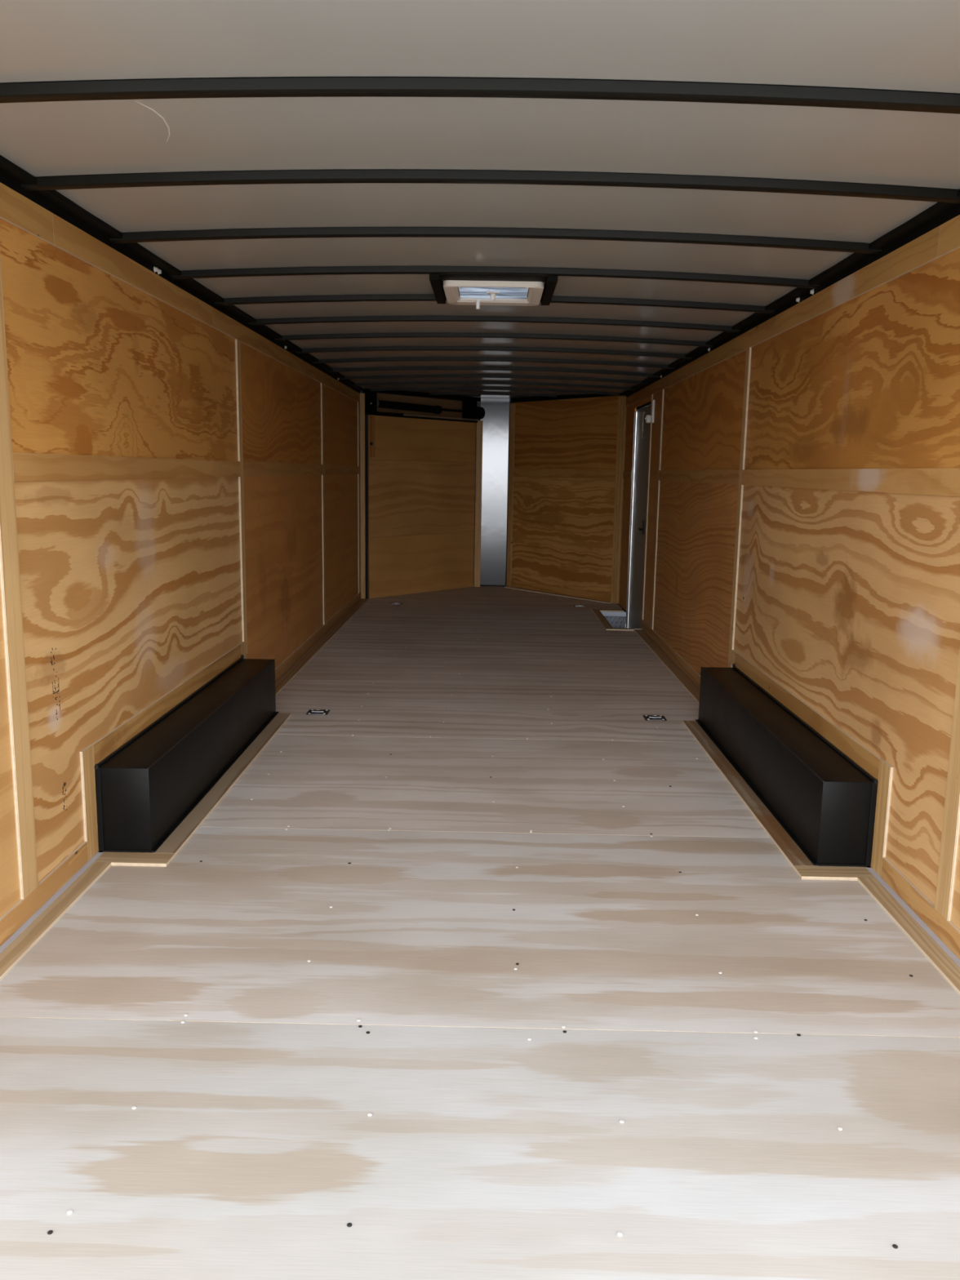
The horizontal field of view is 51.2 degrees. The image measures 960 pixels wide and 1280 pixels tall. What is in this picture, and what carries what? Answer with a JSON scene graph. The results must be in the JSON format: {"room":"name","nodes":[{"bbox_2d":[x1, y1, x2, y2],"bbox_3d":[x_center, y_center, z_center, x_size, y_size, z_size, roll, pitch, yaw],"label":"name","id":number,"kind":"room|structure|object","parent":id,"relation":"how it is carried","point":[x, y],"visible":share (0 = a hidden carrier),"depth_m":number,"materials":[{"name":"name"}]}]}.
{"room":"cargo trailer interior","nodes":[
{"label":"cargo trailer interior","id":0,"kind":"room"},
{"bbox_2d":[0,217,359,917],"bbox_3d":[-1.210,-0.602,5.365,0.072,2.200,8.180,1,10,1],"label":"wall","id":1,"kind":"structure","parent":0,"point":[130,588],"depth_m":3.46,"materials":[{"name":"brown wood"}]},
{"bbox_2d":[0,253,38,899],"bbox_3d":[-1.203,-0.177,2.562,0.010,1.742,0.088,1,10,1],"label":"batten","id":2,"kind":"object","parent":1,"relation":"attached to","point":[10,580],"visible":1,"depth_m":2.59,"materials":[{"name":"brown wood"}]},
{"bbox_2d":[0,182,53,244],"bbox_3d":[-1.194,-1.002,1.971,0.010,0.082,1.619,1,10,1],"label":"batten","id":3,"kind":"object","parent":1,"relation":"attached to","point":[17,210],"visible":1,"depth_m":2.61,"materials":[{"name":"brown wood"}]},
{"bbox_2d":[0,841,88,946],"bbox_3d":[-1.223,0.792,2.281,0.010,0.075,1.634,1,10,1],"label":"baseboard","id":4,"kind":"structure","parent":1,"relation":"attached to","point":[20,913],"depth_m":2.78,"materials":[{"name":"brown wood"}]},
{"bbox_2d":[79,744,98,861],"bbox_3d":[-1.210,0.509,3.104,0.010,0.360,0.083,1,10,1],"label":"batten","id":5,"kind":"object","parent":1,"relation":"attached to","point":[86,762],"visible":1,"depth_m":3.09,"materials":[{"name":"brown wood"}]},
{"bbox_2d":[12,452,239,481],"bbox_3d":[-1.184,-0.636,3.715,0.010,0.073,2.337,1,10,1],"label":"batten","id":6,"kind":"object","parent":1,"relation":"attached to","point":[26,466],"visible":1,"depth_m":3.20,"materials":[{"name":"brown wood"}]},
{"bbox_2d":[51,213,213,326],"bbox_3d":[-1.174,-1.270,3.558,0.010,0.082,1.599,1,10,1],"label":"batten","id":7,"kind":"object","parent":1,"relation":"attached to","point":[68,237],"visible":1,"depth_m":3.30,"materials":[{"name":"brown wood"}]},
{"bbox_2d":[91,643,241,764],"bbox_3d":[-1.196,0.208,4.040,0.010,0.072,1.862,1,10,1],"label":"batten","id":8,"kind":"object","parent":1,"relation":"attached to","point":[104,746],"visible":1,"depth_m":3.74,"materials":[{"name":"brown wood"}]},
{"bbox_2d":[0,155,364,393],"bbox_3d":[-1.141,-1.611,5.194,0.062,0.048,8.180,1,10,1],"label":"rail","id":9,"kind":"object","parent":1,"relation":"attached to","point":[11,175],"visible":0.83,"depth_m":3.33,"materials":[{"name":"black metal"}]},
{"bbox_2d":[153,266,158,272],"bbox_3d":[-1.174,-1.336,3.613,0.022,0.022,0.022,1,10,1],"label":"bolt","id":10,"kind":"object","parent":9,"relation":"attached to","point":[155,268],"visible":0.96,"depth_m":3.61,"materials":[{"name":"white metal"}]},
{"bbox_2d":[235,339,247,654],"bbox_3d":[-1.172,-0.683,4.925,0.010,1.528,0.064,1,10,1],"label":"batten","id":11,"kind":"object","parent":1,"relation":"attached to","point":[237,343],"visible":0.93,"depth_m":4.91,"materials":[{"name":"brown wood"}]},
{"bbox_2d":[240,641,244,655],"bbox_3d":[-1.185,0.049,4.987,0.010,0.072,0.057,1,10,1],"label":"batten","id":12,"kind":"object","parent":1,"relation":"attached to","point":[242,642],"visible":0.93,"depth_m":4.99,"materials":[{"name":"brown wood"}]},
{"bbox_2d":[211,306,306,374],"bbox_3d":[-1.151,-1.585,5.432,0.010,0.082,2.199,1,10,1],"label":"batten","id":13,"kind":"object","parent":1,"relation":"attached to","point":[222,322],"visible":1,"depth_m":5.12,"materials":[{"name":"brown wood"}]},
{"bbox_2d":[243,461,322,476],"bbox_3d":[-1.155,-1.036,6.087,0.010,0.073,2.345,1,10,1],"label":"batten","id":14,"kind":"object","parent":1,"relation":"attached to","point":[250,468],"visible":1,"depth_m":5.77,"materials":[{"name":"brown wood"}]},
{"bbox_2d":[275,592,359,680],"bbox_3d":[-1.163,-0.035,7.194,0.010,0.075,4.440,1,10,1],"label":"baseboard","id":15,"kind":"structure","parent":1,"relation":"attached to","point":[280,669],"depth_m":6.94,"materials":[{"name":"brown wood"}]},
{"bbox_2d":[320,382,325,624],"bbox_3d":[-1.145,-0.978,7.323,0.010,1.742,0.072,1,10,1],"label":"batten","id":16,"kind":"object","parent":1,"relation":"attached to","point":[322,384],"visible":1,"depth_m":7.30,"materials":[{"name":"brown wood"}]},
{"bbox_2d":[305,361,359,402],"bbox_3d":[-1.122,-1.993,7.858,0.010,0.082,2.719,1,10,1],"label":"batten","id":17,"kind":"object","parent":1,"relation":"attached to","point":[313,372],"visible":1,"depth_m":7.51,"materials":[{"name":"brown wood"}]},
{"bbox_2d":[324,464,358,475],"bbox_3d":[-1.129,-1.400,8.252,0.010,0.073,1.899,1,10,1],"label":"batten","id":18,"kind":"object","parent":1,"relation":"attached to","point":[328,469],"visible":1,"depth_m":8.06,"materials":[{"name":"brown wood"}]},
{"bbox_2d":[357,402,360,592],"bbox_3d":[-1.121,-1.309,9.292,0.010,1.742,0.118,1,10,1],"label":"batten","id":19,"kind":"object","parent":1,"relation":"attached to","point":[358,403],"visible":1,"depth_m":9.27,"materials":[{"name":"brown wood"}]},
{"bbox_2d":[360,393,365,598],"bbox_3d":[-1.094,-1.326,9.359,0.042,1.905,0.020,1,10,1],"label":"post","id":20,"kind":"object","parent":1,"relation":"attached to","point":[362,395],"visible":0.86,"depth_m":9.35,"materials":[{"name":"brown wood"}]},
{"bbox_2d":[359,391,462,599],"bbox_3d":[-0.661,-1.448,10.079,0.195,2.120,1.965,8,12,36],"label":"wall","id":21,"kind":"structure","parent":0,"point":[444,403],"depth_m":9.94,"materials":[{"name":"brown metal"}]},
{"bbox_2d":[364,411,478,599],"bbox_3d":[-0.557,-1.340,9.966,0.076,1.747,1.546,9,12,39],"label":"wall panel","id":22,"kind":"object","parent":21,"relation":"in","point":[420,469],"depth_m":9.89,"materials":[{"name":"brown wood"}]},
{"bbox_2d":[363,390,484,418],"bbox_3d":[-0.542,-2.282,9.850,0.171,0.214,1.634,9,13,40],"label":"spring","id":23,"kind":"object","parent":21,"relation":"attached to","point":[469,410],"visible":1,"depth_m":9.70,"materials":[{"name":"black metal"}]},
{"bbox_2d":[0,586,959,1279],"bbox_3d":[0.046,0.244,6.182,2.520,0.100,9.540,1,10,1],"label":"floor","id":24,"kind":"structure","parent":0,"point":[249,1148],"depth_m":2.26,"materials":[{"name":"grey wood"}]},
{"bbox_2d":[0,852,103,954],"bbox_3d":[-1.209,0.818,2.323,0.018,0.011,1.710,1,10,1],"label":"trim strip","id":25,"kind":"object","parent":24,"relation":"on","point":[54,897],"visible":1,"depth_m":2.79,"materials":[{"name":"grey paint"}]},
{"bbox_2d":[0,862,111,980],"bbox_3d":[-1.173,0.825,2.284,0.054,0.010,1.632,1,10,1],"label":"board","id":26,"kind":"object","parent":24,"relation":"on","point":[30,936],"visible":1,"depth_m":2.70,"materials":[{"name":"brown wood"}]},
{"bbox_2d":[94,852,174,866],"bbox_3d":[-1.077,0.684,3.130,0.224,0.010,0.084,1,10,1],"label":"board","id":27,"kind":"object","parent":24,"relation":"on","point":[122,859],"visible":1,"depth_m":3.12,"materials":[{"name":"brown wood"}]},
{"bbox_2d":[94,654,279,852],"bbox_3d":[-1.106,0.371,4.066,0.184,0.291,1.870,1,10,1],"label":"box","id":28,"kind":"object","parent":24,"relation":"on","point":[148,785],"visible":1,"depth_m":3.52,"materials":[{"name":"black paint"}]},
{"bbox_2d":[151,712,291,856],"bbox_3d":[-0.991,0.524,4.088,0.073,0.010,1.859,1,10,1],"label":"board","id":29,"kind":"object","parent":24,"relation":"on","point":[192,822],"visible":0.93,"depth_m":3.78,"materials":[{"name":"brown wood"}]},
{"bbox_2d":[306,709,329,715],"bbox_3d":[-0.818,0.361,5.068,0.106,0.012,0.106,1,10,1],"label":"ring","id":30,"kind":"object","parent":24,"relation":"on","point":[311,712],"visible":1,"depth_m":5.05,"materials":[{"name":"metal"}]},
{"bbox_2d":[275,598,368,695],"bbox_3d":[-1.119,-0.010,7.248,0.074,0.010,4.540,1,10,1],"label":"board","id":31,"kind":"object","parent":24,"relation":"on","point":[281,682],"visible":0.64,"depth_m":6.78,"materials":[{"name":"brown wood"}]},
{"bbox_2d":[390,602,402,604],"bbox_3d":[-0.770,-0.340,9.232,0.106,0.012,0.106,1,10,1],"label":"ring","id":32,"kind":"object","parent":24,"relation":"on","point":[395,603],"visible":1,"depth_m":9.22,"materials":[{"name":"metal"}]},
{"bbox_2d":[474,420,483,586],"bbox_3d":[-0.017,-1.428,10.579,0.065,1.735,0.075,1,10,1],"label":"post","id":33,"kind":"object","parent":24,"relation":"on","point":[479,424],"visible":0.93,"depth_m":10.54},
{"bbox_2d":[504,586,611,603],"bbox_3d":[0.758,-0.459,10.092,0.050,0.010,1.513,-7,12,-38],"label":"board","id":34,"kind":"object","parent":24,"relation":"on","point":[508,587],"visible":1,"depth_m":10.04,"materials":[{"name":"brown wood"}]},
{"bbox_2d":[573,604,585,606],"bbox_3d":[0.921,-0.321,9.285,0.106,0.012,0.106,1,10,1],"label":"ring","id":35,"kind":"object","parent":24,"relation":"on","point":[577,605],"visible":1,"depth_m":9.27,"materials":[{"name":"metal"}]},
{"bbox_2d":[592,609,612,628],"bbox_3d":[1.030,-0.177,8.445,0.060,0.010,1.023,1,10,1],"label":"board","id":36,"kind":"object","parent":24,"relation":"on","point":[602,620],"visible":1,"depth_m":8.40,"materials":[{"name":"brown wood"}]},
{"bbox_2d":[591,608,623,611],"bbox_3d":[1.144,-0.265,8.981,0.275,0.010,0.063,1,10,1],"label":"board","id":37,"kind":"object","parent":24,"relation":"on","point":[600,610],"visible":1,"depth_m":8.96,"materials":[{"name":"brown wood"}]},
{"bbox_2d":[605,627,634,631],"bbox_3d":[1.106,-0.085,7.908,0.225,0.010,0.060,1,10,1],"label":"board","id":38,"kind":"object","parent":24,"relation":"on","point":[606,628],"visible":1,"depth_m":7.88,"materials":[{"name":"brown wood"}]},
{"bbox_2d":[600,611,642,629],"bbox_3d":[1.187,-0.029,8.465,0.260,0.296,1.020,1,10,1],"label":"well","id":39,"kind":"object","parent":24,"relation":"in","point":[616,620],"visible":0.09,"depth_m":8.95,"materials":[{"name":"metal"}]},
{"bbox_2d":[643,715,666,720],"bbox_3d":[0.883,0.390,5.062,0.106,0.012,0.106,1,10,1],"label":"ring","id":40,"kind":"object","parent":24,"relation":"on","point":[648,717],"visible":1,"depth_m":5.05,"materials":[{"name":"metal"}]},
{"bbox_2d":[634,629,699,702],"bbox_3d":[1.230,0.166,6.433,0.074,0.010,2.930,1,10,1],"label":"board","id":41,"kind":"object","parent":24,"relation":"on","point":[671,665],"visible":0.64,"depth_m":6.41,"materials":[{"name":"brown wood"}]},
{"bbox_2d":[682,720,816,867],"bbox_3d":[1.034,0.561,4.069,0.073,0.010,1.859,1,10,1],"label":"board","id":42,"kind":"object","parent":24,"relation":"on","point":[792,852],"visible":1,"depth_m":3.77,"materials":[{"name":"brown wood"}]},
{"bbox_2d":[695,663,878,866],"bbox_3d":[1.155,0.412,4.045,0.184,0.291,1.870,1,10,1],"label":"box","id":43,"kind":"object","parent":24,"relation":"on","point":[824,801],"visible":1,"depth_m":3.50,"materials":[{"name":"black paint"}]},
{"bbox_2d":[793,865,874,880],"bbox_3d":[1.098,0.723,3.110,0.224,0.010,0.084,1,10,1],"label":"board","id":44,"kind":"object","parent":24,"relation":"on","point":[816,873],"visible":1,"depth_m":3.10,"materials":[{"name":"brown wood"}]},
{"bbox_2d":[892,1244,897,1248],"bbox_3d":[0.666,0.976,1.609,0.008,0.008,0.008,1,10,1],"label":"screw","id":45,"kind":"object","parent":24,"relation":"on","point":[895,1246],"visible":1,"depth_m":1.61,"materials":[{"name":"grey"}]},
{"bbox_2d":[857,877,959,995],"bbox_3d":[1.172,0.867,2.263,0.054,0.010,1.632,1,10,1],"label":"board","id":46,"kind":"object","parent":24,"relation":"on","point":[929,948],"visible":1,"depth_m":2.70,"materials":[{"name":"brown wood"}]},
{"bbox_2d":[866,867,959,967],"bbox_3d":[1.209,0.861,2.301,0.018,0.011,1.710,1,10,1],"label":"trim strip","id":47,"kind":"object","parent":24,"relation":"on","point":[901,902],"visible":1,"depth_m":2.78,"materials":[{"name":"grey paint"}]},
{"bbox_2d":[0,0,959,398],"bbox_3d":[0.078,-1.734,5.822,2.600,0.053,9.488,1,10,1],"label":"ceiling","id":48,"kind":"structure","parent":0,"point":[898,45],"depth_m":2.28,"materials":[{"name":"grey metal"}]},
{"bbox_2d":[364,388,480,401],"bbox_3d":[-0.567,-2.405,9.817,0.145,0.036,1.616,9,12,39],"label":"rail","id":49,"kind":"object","parent":48,"relation":"attached to","point":[423,394],"visible":0.64,"depth_m":9.82,"materials":[{"name":"black metal"}]},
{"bbox_2d":[429,274,445,303],"bbox_3d":[-0.171,-1.439,4.091,0.036,0.040,0.562,1,10,1],"label":"joist","id":50,"kind":"object","parent":48,"relation":"attached to","point":[436,282],"visible":0.79,"depth_m":4.02,"materials":[{"name":"black metal"}]},
{"bbox_2d":[0,76,959,114],"bbox_3d":[0.031,-1.075,1.986,2.445,0.055,0.053,1,10,1],"label":"bow","id":51,"kind":"object","parent":48,"relation":"attached to","point":[269,86],"visible":1,"depth_m":1.97,"materials":[{"name":"black paint"}]},
{"bbox_2d":[20,169,959,203],"bbox_3d":[0.039,-1.176,2.587,2.445,0.055,0.053,1,10,1],"label":"bow","id":52,"kind":"object","parent":48,"relation":"attached to","point":[273,176],"visible":0.99,"depth_m":2.57,"materials":[{"name":"black paint"}]},
{"bbox_2d":[339,374,646,384],"bbox_3d":[0.105,-2.086,7.997,2.445,0.055,0.053,1,10,1],"label":"bow","id":53,"kind":"object","parent":48,"relation":"attached to","point":[389,376],"visible":0.99,"depth_m":7.98,"materials":[{"name":"black paint"}]},
{"bbox_2d":[350,381,635,391],"bbox_3d":[0.112,-2.188,8.598,2.445,0.055,0.053,1,10,1],"label":"bow","id":54,"kind":"object","parent":48,"relation":"attached to","point":[407,382],"visible":0.97,"depth_m":8.58,"materials":[{"name":"black paint"}]},
{"bbox_2d":[366,386,619,395],"bbox_3d":[0.119,-2.290,9.199,2.320,0.052,0.053,1,10,1],"label":"bow","id":55,"kind":"object","parent":48,"relation":"attached to","point":[423,388],"visible":1,"depth_m":9.18,"materials":[{"name":"black paint"}]},
{"bbox_2d":[429,392,556,396],"bbox_3d":[0.127,-2.402,9.798,1.240,0.030,0.053,1,10,1],"label":"bow","id":56,"kind":"object","parent":48,"relation":"attached to","point":[430,393],"visible":1,"depth_m":9.78,"materials":[{"name":"black paint"}]},
{"bbox_2d":[443,280,543,309],"bbox_3d":[0.056,-1.449,4.141,0.398,0.173,0.453,1,10,1],"label":"ceiling vent","id":57,"kind":"object","parent":48,"relation":"in","point":[477,293],"visible":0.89,"depth_m":4.11,"materials":[{"name":"beige plastic"}]},
{"bbox_2d":[312,357,674,368],"bbox_3d":[0.090,-1.884,6.795,2.445,0.055,0.053,1,10,1],"label":"bow","id":58,"kind":"object","parent":48,"relation":"attached to","point":[375,359],"visible":0.99,"depth_m":6.77,"materials":[{"name":"black paint"}]},
{"bbox_2d":[327,366,659,377],"bbox_3d":[0.097,-1.985,7.396,2.445,0.055,0.053,1,10,1],"label":"bow","id":59,"kind":"object","parent":48,"relation":"attached to","point":[397,368],"visible":1,"depth_m":7.37,"materials":[{"name":"black paint"}]},
{"bbox_2d":[439,274,547,281],"bbox_3d":[0.052,-1.405,3.861,0.414,0.022,0.104,1,10,1],"label":"joist","id":60,"kind":"object","parent":48,"relation":"attached to","point":[442,277],"depth_m":3.85,"materials":[{"name":"black metal"}]},
{"bbox_2d":[274,332,713,347],"bbox_3d":[0.075,-1.682,5.593,2.445,0.055,0.053,1,10,1],"label":"bow","id":61,"kind":"object","parent":48,"relation":"attached to","point":[402,335],"visible":0.98,"depth_m":5.57,"materials":[{"name":"black paint"}]},
{"bbox_2d":[295,346,692,359],"bbox_3d":[0.083,-1.783,6.194,2.445,0.055,0.053,1,10,1],"label":"bow","id":62,"kind":"object","parent":48,"relation":"attached to","point":[383,348],"visible":0.99,"depth_m":6.17,"materials":[{"name":"black paint"}]},
{"bbox_2d":[248,315,740,332],"bbox_3d":[0.068,-1.581,4.992,2.445,0.055,0.053,1,10,1],"label":"bow","id":63,"kind":"object","parent":48,"relation":"attached to","point":[357,318],"visible":0.98,"depth_m":4.97,"materials":[{"name":"black paint"}]},
{"bbox_2d":[214,293,774,313],"bbox_3d":[0.061,-1.479,4.390,2.445,0.055,0.053,1,10,1],"label":"bow","id":64,"kind":"object","parent":48,"relation":"attached to","point":[401,297],"visible":0.84,"depth_m":4.37,"materials":[{"name":"black paint"}]},
{"bbox_2d":[170,266,819,288],"bbox_3d":[0.053,-1.378,3.789,2.445,0.055,0.053,1,10,1],"label":"bow","id":65,"kind":"object","parent":48,"relation":"attached to","point":[331,270],"visible":0.98,"depth_m":3.77,"materials":[{"name":"black paint"}]},
{"bbox_2d":[109,226,881,254],"bbox_3d":[0.046,-1.277,3.188,2.445,0.055,0.053,1,10,1],"label":"bow","id":66,"kind":"object","parent":48,"relation":"attached to","point":[322,232],"visible":0.98,"depth_m":3.17,"materials":[{"name":"black paint"}]},
{"bbox_2d":[541,275,557,305],"bbox_3d":[0.281,-1.431,4.087,0.036,0.040,0.562,1,10,1],"label":"joist","id":67,"kind":"object","parent":48,"relation":"attached to","point":[549,286],"visible":0.79,"depth_m":4.02,"materials":[{"name":"black metal"}]},
{"bbox_2d":[473,397,509,586],"bbox_3d":[0.095,-1.540,10.699,0.850,2.120,0.078,1,10,1],"label":"wall","id":68,"kind":"structure","parent":0,"point":[495,419],"depth_m":10.65,"materials":[{"name":"grey metal"}]},
{"bbox_2d":[505,395,626,604],"bbox_3d":[0.839,-1.412,10.010,0.088,2.120,1.809,-7,12,-38],"label":"wall","id":69,"kind":"structure","parent":0,"point":[562,527],"depth_m":9.93,"materials":[{"name":"brown wood"}]},
{"bbox_2d":[506,403,515,586],"bbox_3d":[0.324,-1.511,10.562,0.012,1.915,0.070,-7,12,-38],"label":"batten","id":70,"kind":"object","parent":69,"relation":"attached to","point":[512,420],"visible":0.93,"depth_m":10.55,"materials":[{"name":"brown wood"}]},
{"bbox_2d":[511,580,610,601],"bbox_3d":[0.791,-0.497,10.125,0.012,0.075,1.465,-7,12,-38],"label":"batten","id":71,"kind":"object","parent":69,"relation":"attached to","point":[586,594],"visible":1,"depth_m":10.07,"materials":[{"name":"brown wood"}]},
{"bbox_2d":[513,468,615,479],"bbox_3d":[0.810,-1.652,9.930,0.012,0.086,1.465,-7,12,-38],"label":"batten","id":72,"kind":"object","parent":69,"relation":"attached to","point":[536,473],"visible":1,"depth_m":9.88,"materials":[{"name":"brown wood"}]},
{"bbox_2d":[511,393,622,402],"bbox_3d":[0.842,-2.376,9.798,0.050,0.040,1.589,-7,12,-38],"label":"rail","id":73,"kind":"object","parent":69,"relation":"attached to","point":[570,396],"visible":0.71,"depth_m":9.85,"materials":[{"name":"black metal"}]},
{"bbox_2d":[610,395,626,604],"bbox_3d":[1.298,-1.294,9.370,0.012,1.915,0.102,-7,12,-38],"label":"batten","id":74,"kind":"object","parent":69,"relation":"attached to","point":[621,420],"visible":1,"depth_m":9.36,"materials":[{"name":"brown wood"}]},
{"bbox_2d":[618,248,959,929],"bbox_3d":[1.317,-0.560,5.362,0.072,2.200,8.220,1,10,1],"label":"wall","id":75,"kind":"structure","parent":0,"point":[849,601],"depth_m":3.49,"materials":[{"name":"brown wood"}]},
{"bbox_2d":[622,470,631,479],"bbox_3d":[1.327,-1.490,9.023,0.010,0.073,0.570,1,10,1],"label":"batten","id":76,"kind":"object","parent":75,"relation":"attached to","point":[626,473],"visible":1,"depth_m":8.99,"materials":[{"name":"brown wood"}]},
{"bbox_2d":[625,402,650,628],"bbox_3d":[1.322,-0.905,8.352,0.086,2.057,0.930,1,10,1],"label":"door","id":77,"kind":"structure","parent":75,"relation":"in","point":[634,592],"depth_m":8.48,"materials":[{"name":"metal"}]},
{"bbox_2d":[641,411,644,438],"bbox_3d":[1.342,-1.768,8.241,0.015,0.218,0.086,1,10,1],"label":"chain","id":78,"kind":"object","parent":77,"relation":"hanging from","point":[642,423],"visible":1,"depth_m":8.22,"materials":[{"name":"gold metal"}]},
{"bbox_2d":[641,394,653,619],"bbox_3d":[1.315,-1.024,7.835,0.024,1.742,0.043,1,10,1],"label":"batten","id":79,"kind":"object","parent":75,"relation":"attached to","point":[651,397],"visible":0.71,"depth_m":7.83,"materials":[{"name":"brown wood"}]},
{"bbox_2d":[644,400,654,422],"bbox_3d":[1.292,-1.739,7.625,0.068,0.172,0.065,1,10,1],"label":"wall lamp","id":80,"kind":"object","parent":75,"relation":"attached to","point":[649,418],"visible":1,"depth_m":7.60,"materials":[{"name":"white plastic"}]},
{"bbox_2d":[625,367,681,407],"bbox_3d":[1.324,-1.953,7.855,0.010,0.082,2.759,1,10,1],"label":"batten","id":81,"kind":"object","parent":75,"relation":"attached to","point":[674,377],"visible":1,"depth_m":7.49,"materials":[{"name":"brown wood"}]},
{"bbox_2d":[650,389,664,629],"bbox_3d":[1.302,-0.944,7.356,0.010,1.742,0.060,1,10,1],"label":"batten","id":82,"kind":"object","parent":75,"relation":"attached to","point":[662,390],"visible":1,"depth_m":7.34,"materials":[{"name":"brown wood"}]},
{"bbox_2d":[640,619,700,688],"bbox_3d":[1.275,0.123,6.496,0.010,0.075,3.070,1,10,1],"label":"baseboard","id":83,"kind":"structure","parent":75,"relation":"attached to","point":[680,661],"depth_m":6.60,"materials":[{"name":"brown wood"}]},
{"bbox_2d":[658,469,739,484],"bbox_3d":[1.291,-0.999,6.104,0.010,0.073,2.389,1,10,1],"label":"batten","id":84,"kind":"object","parent":75,"relation":"attached to","point":[721,476],"visible":1,"depth_m":5.76,"materials":[{"name":"brown wood"}]},
{"bbox_2d":[680,315,777,380],"bbox_3d":[1.295,-1.541,5.410,0.010,0.082,2.199,1,10,1],"label":"batten","id":85,"kind":"object","parent":75,"relation":"attached to","point":[766,331],"visible":1,"depth_m":5.10,"materials":[{"name":"brown wood"}]},
{"bbox_2d":[727,661,733,667],"bbox_3d":[1.260,0.217,5.064,0.010,0.214,0.065,1,10,1],"label":"batten","id":86,"kind":"object","parent":75,"relation":"attached to","point":[730,665],"visible":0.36,"depth_m":5.03,"materials":[{"name":"brown wood"}]},
{"bbox_2d":[731,649,736,664],"bbox_3d":[1.262,0.091,4.972,0.010,0.072,0.073,1,10,1],"label":"batten","id":87,"kind":"object","parent":75,"relation":"attached to","point":[733,652],"visible":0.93,"depth_m":4.97,"materials":[{"name":"brown wood"}]},
{"bbox_2d":[728,347,751,662],"bbox_3d":[1.274,-0.642,4.920,0.010,1.528,0.065,1,10,1],"label":"batten","id":88,"kind":"object","parent":75,"relation":"attached to","point":[748,360],"visible":1,"depth_m":4.90,"materials":[{"name":"brown wood"}]},
{"bbox_2d":[621,189,959,397],"bbox_3d":[1.281,-1.568,5.172,0.062,0.048,8.180,1,10,1],"label":"rail","id":89,"kind":"object","parent":75,"relation":"attached to","point":[940,213],"visible":0.83,"depth_m":3.51,"materials":[{"name":"black metal"}]},
{"bbox_2d":[734,652,881,780],"bbox_3d":[1.250,0.252,4.018,0.010,0.072,1.862,1,10,1],"label":"batten","id":90,"kind":"object","parent":75,"relation":"attached to","point":[866,759],"visible":1,"depth_m":3.71,"materials":[{"name":"brown wood"}]},
{"bbox_2d":[741,467,959,496],"bbox_3d":[1.262,-0.592,3.687,0.010,0.073,2.382,1,10,1],"label":"batten","id":91,"kind":"object","parent":75,"relation":"attached to","point":[932,482],"visible":1,"depth_m":3.25,"materials":[{"name":"brown wood"}]},
{"bbox_2d":[775,225,940,334],"bbox_3d":[1.272,-1.226,3.536,0.010,0.082,1.599,1,10,1],"label":"batten","id":92,"kind":"object","parent":75,"relation":"attached to","point":[923,250],"visible":1,"depth_m":3.28,"materials":[{"name":"brown wood"}]},
{"bbox_2d":[871,759,893,876],"bbox_3d":[1.236,0.553,3.082,0.010,0.360,0.083,1,10,1],"label":"batten","id":93,"kind":"object","parent":75,"relation":"attached to","point":[883,794],"visible":1,"depth_m":3.07,"materials":[{"name":"brown wood"}]},
{"bbox_2d":[880,857,959,959],"bbox_3d":[1.223,0.836,2.258,0.010,0.075,1.634,1,10,1],"label":"baseboard","id":94,"kind":"structure","parent":75,"relation":"attached to","point":[947,931],"depth_m":2.78,"materials":[{"name":"brown wood"}]},
{"bbox_2d":[934,648,959,920],"bbox_3d":[1.243,-0.129,2.518,0.010,1.742,0.077,1,10,1],"label":"batten","id":95,"kind":"object","parent":75,"relation":"attached to","point":[951,819],"visible":1,"depth_m":2.61,"materials":[{"name":"brown wood"}]},
{"bbox_2d":[937,214,959,257],"bbox_3d":[1.252,-0.959,1.948,0.010,0.082,1.619,1,10,1],"label":"batten","id":96,"kind":"object","parent":75,"relation":"attached to","point":[949,231],"visible":1,"depth_m":2.68,"materials":[{"name":"brown wood"}]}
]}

